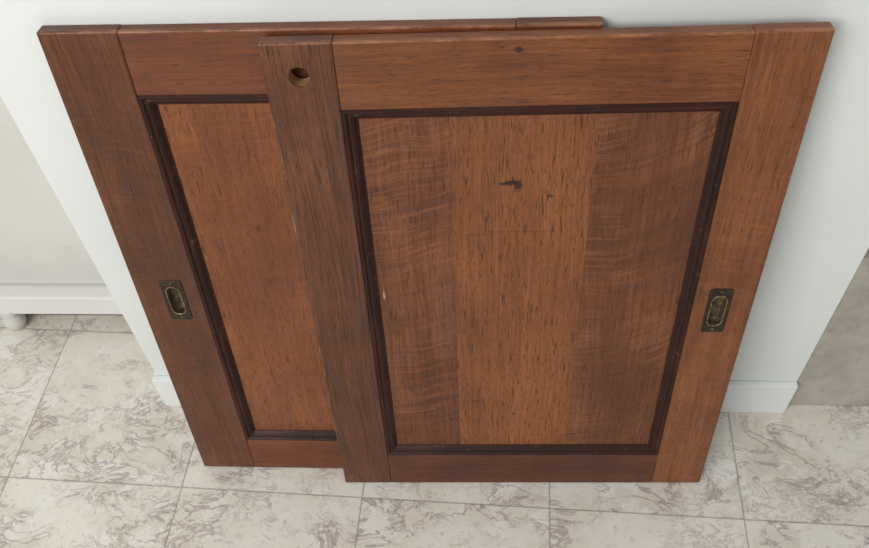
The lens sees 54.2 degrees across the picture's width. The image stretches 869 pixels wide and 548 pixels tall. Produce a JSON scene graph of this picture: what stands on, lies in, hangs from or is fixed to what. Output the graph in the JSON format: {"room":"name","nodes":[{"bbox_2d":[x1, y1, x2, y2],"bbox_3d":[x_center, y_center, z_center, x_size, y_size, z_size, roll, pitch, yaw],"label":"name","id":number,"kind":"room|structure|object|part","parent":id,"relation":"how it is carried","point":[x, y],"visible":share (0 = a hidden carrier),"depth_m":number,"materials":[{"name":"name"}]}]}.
{"room":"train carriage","nodes":[
{"label":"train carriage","id":0,"kind":"room"},
{"bbox_2d":[0,315,868,547],"bbox_3d":[0.023,1.761,0.427,6.000,0.050,5.150,0,51,3],"label":"floor","id":1,"kind":"structure","parent":0,"point":[92,454],"depth_m":1.51,"materials":[{"name":"tile"}]},
{"bbox_2d":[0,96,122,330],"bbox_3d":[-0.738,-0.276,1.564,0.421,0.815,0.376,0,51,3],"label":"base cabinet","id":2,"kind":"object","parent":1,"relation":"on","point":[46,268],"visible":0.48,"depth_m":1.61,"materials":[{"name":"paint"}]},
{"bbox_3d":[-0.742,-0.186,1.440,0.396,0.635,0.016,0,51,3],"label":"door panel","id":3,"kind":"part","parent":2,"relation":"part of","materials":[{"name":"paint"}]},
{"bbox_3d":[-0.725,0.049,1.720,0.404,0.060,0.040,0,51,3],"label":"rail","id":4,"kind":"part","parent":2,"relation":"part of","materials":[{"name":"paint"}]},
{"bbox_2d":[247,440,342,467],"bbox_3d":[-0.102,0.316,1.516,0.453,0.085,0.030,0,51,3],"label":"rail","id":5,"kind":"object","parent":1,"relation":"on","point":[265,453],"visible":0.36,"depth_m":1.52,"materials":[{"name":"brown wood"}]},
{"bbox_2d":[258,35,390,481],"bbox_3d":[-0.136,0.053,1.237,0.083,0.853,0.139,-1,51,3],"label":"stile","id":6,"kind":"object","parent":1,"relation":"on","point":[307,119],"visible":0.91,"depth_m":1.12,"materials":[{"name":"brown wood"}]},
{"bbox_2d":[288,70,309,85],"bbox_3d":[-0.154,-0.230,0.974,0.025,0.027,0.021,-1,51,3],"label":"lining","id":7,"kind":"object","parent":6,"relation":"attached to","point":[295,80],"visible":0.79,"depth_m":0.98,"materials":[{"name":"brown wood"}]},
{"bbox_2d":[0,0,868,381],"bbox_3d":[0.021,-0.751,0.819,1.163,2.500,0.549,0,51,3],"label":"wall pier","id":8,"kind":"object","parent":1,"relation":"on","point":[820,240],"depth_m":1.07,"materials":[{"name":"paint"}]},
{"bbox_2d":[36,18,515,466],"bbox_3d":[-0.165,0.033,1.255,0.548,0.854,0.138,0,51,3],"label":"cabinet door","id":9,"kind":"structure","parent":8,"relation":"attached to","point":[200,58],"depth_m":1.05,"materials":[{"name":"brown wood"}]},
{"bbox_3d":[-0.391,0.032,1.268,0.095,0.854,0.138,0,51,3],"label":"stile","id":10,"kind":"part","parent":9,"relation":"part of","materials":[{"name":"brown wood"}]},
{"bbox_2d":[167,288,184,312],"bbox_3d":[-0.383,0.034,1.266,0.020,0.054,0.013,0,43,3],"label":"cup","id":11,"kind":"object","parent":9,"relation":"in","point":[174,296],"depth_m":1.28,"materials":[{"name":"brown metal"}]},
{"bbox_2d":[165,287,186,314],"bbox_3d":[-0.383,0.040,1.260,0.023,0.058,0.003,0,43,3],"label":"rim","id":12,"kind":"object","parent":9,"relation":"attached to","point":[168,287],"depth_m":1.26,"materials":[{"name":"gold metal"}]},
{"bbox_3d":[-0.383,0.039,1.261,0.033,0.080,0.014,0,51,3],"label":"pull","id":13,"kind":"part","parent":9,"relation":"part of","materials":[{"name":"brown metal"}]},
{"bbox_2d":[144,94,334,429],"bbox_3d":[-0.118,0.030,1.255,0.453,0.686,0.103,0,51,3],"label":"panel board","id":14,"kind":"object","parent":9,"relation":"attached to","point":[227,159],"visible":0.29,"depth_m":1.20,"materials":[{"name":"brown wood"}]},
{"bbox_2d":[152,376,797,412],"bbox_3d":[0.062,0.223,1.578,1.170,0.093,0.012,0,51,3],"label":"baseboard","id":15,"kind":"structure","parent":8,"relation":"attached to","point":[741,396],"depth_m":1.54,"materials":[{"name":"paint"}]},
{"bbox_2d":[388,455,657,481],"bbox_3d":[0.151,0.334,1.487,0.460,0.085,0.030,-1,51,3],"label":"rail","id":16,"kind":"object","parent":1,"relation":"on","point":[403,468],"visible":0.82,"depth_m":1.48,"materials":[{"name":"brown wood"}]},
{"bbox_2d":[332,16,834,481],"bbox_3d":[0.177,0.041,1.228,0.543,0.854,0.161,-1,51,3],"label":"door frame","id":17,"kind":"structure","parent":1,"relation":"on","point":[704,63],"depth_m":0.97,"materials":[{"name":"brown wood"}]},
{"bbox_2d":[358,108,460,444],"bbox_3d":[-0.032,0.051,1.235,0.126,0.682,0.103,-1,51,3],"label":"panel board","id":18,"kind":"object","parent":17,"relation":"attached to","point":[407,161],"visible":0.93,"depth_m":1.17,"materials":[{"name":"brown wood"}]},
{"bbox_2d":[137,94,739,454],"bbox_3d":[0.009,0.043,1.234,0.710,0.685,0.136,-1,51,3],"label":"molding","id":19,"kind":"structure","parent":17,"relation":"attached to","point":[726,118],"depth_m":1.16,"materials":[{"name":"brown wood"}]},
{"bbox_2d":[449,104,600,443],"bbox_3d":[0.120,0.049,1.228,0.177,0.682,0.103,-1,51,3],"label":"panel board","id":20,"kind":"object","parent":17,"relation":"attached to","point":[522,184],"visible":1,"depth_m":1.17,"materials":[{"name":"brown wood"}]},
{"bbox_3d":[0.155,0.033,1.235,0.095,0.854,0.138,0,51,3],"label":"stile","id":21,"kind":"part","parent":17,"relation":"part of","materials":[{"name":"brown wood"}]},
{"bbox_2d":[565,102,719,443],"bbox_3d":[0.286,0.047,1.220,0.156,0.682,0.103,-1,51,3],"label":"panel board","id":22,"kind":"object","parent":17,"relation":"attached to","point":[650,169],"visible":0.93,"depth_m":1.16,"materials":[{"name":"brown wood"}]},
{"bbox_2d":[706,296,727,326],"bbox_3d":[0.399,0.052,1.201,0.023,0.062,0.003,-1,42,2],"label":"rim","id":23,"kind":"object","parent":17,"relation":"attached to","point":[717,296],"depth_m":1.20,"materials":[{"name":"gold metal"}]},
{"bbox_3d":[0.399,0.052,1.202,0.033,0.085,0.014,-1,51,3],"label":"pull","id":24,"kind":"part","parent":17,"relation":"part of","materials":[{"name":"brown metal"}]},
{"bbox_2d":[708,297,726,324],"bbox_3d":[0.399,0.047,1.206,0.020,0.058,0.013,-1,43,3],"label":"cup","id":25,"kind":"object","parent":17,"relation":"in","point":[718,304],"depth_m":1.22,"materials":[{"name":"brown metal"}]},
{"bbox_3d":[0.406,0.047,1.210,0.084,0.853,0.139,-1,51,3],"label":"stile","id":26,"kind":"part","parent":17,"relation":"part of","materials":[{"name":"brown wood"}]},
{"bbox_2d":[788,248,868,405],"bbox_3d":[1.123,-0.099,1.562,0.948,0.424,0.544,0,51,3],"label":"stone plinth","id":27,"kind":"object","parent":1,"relation":"on","point":[836,372],"visible":0.24,"depth_m":1.46,"materials":[{"name":"beige stone"}]}
]}

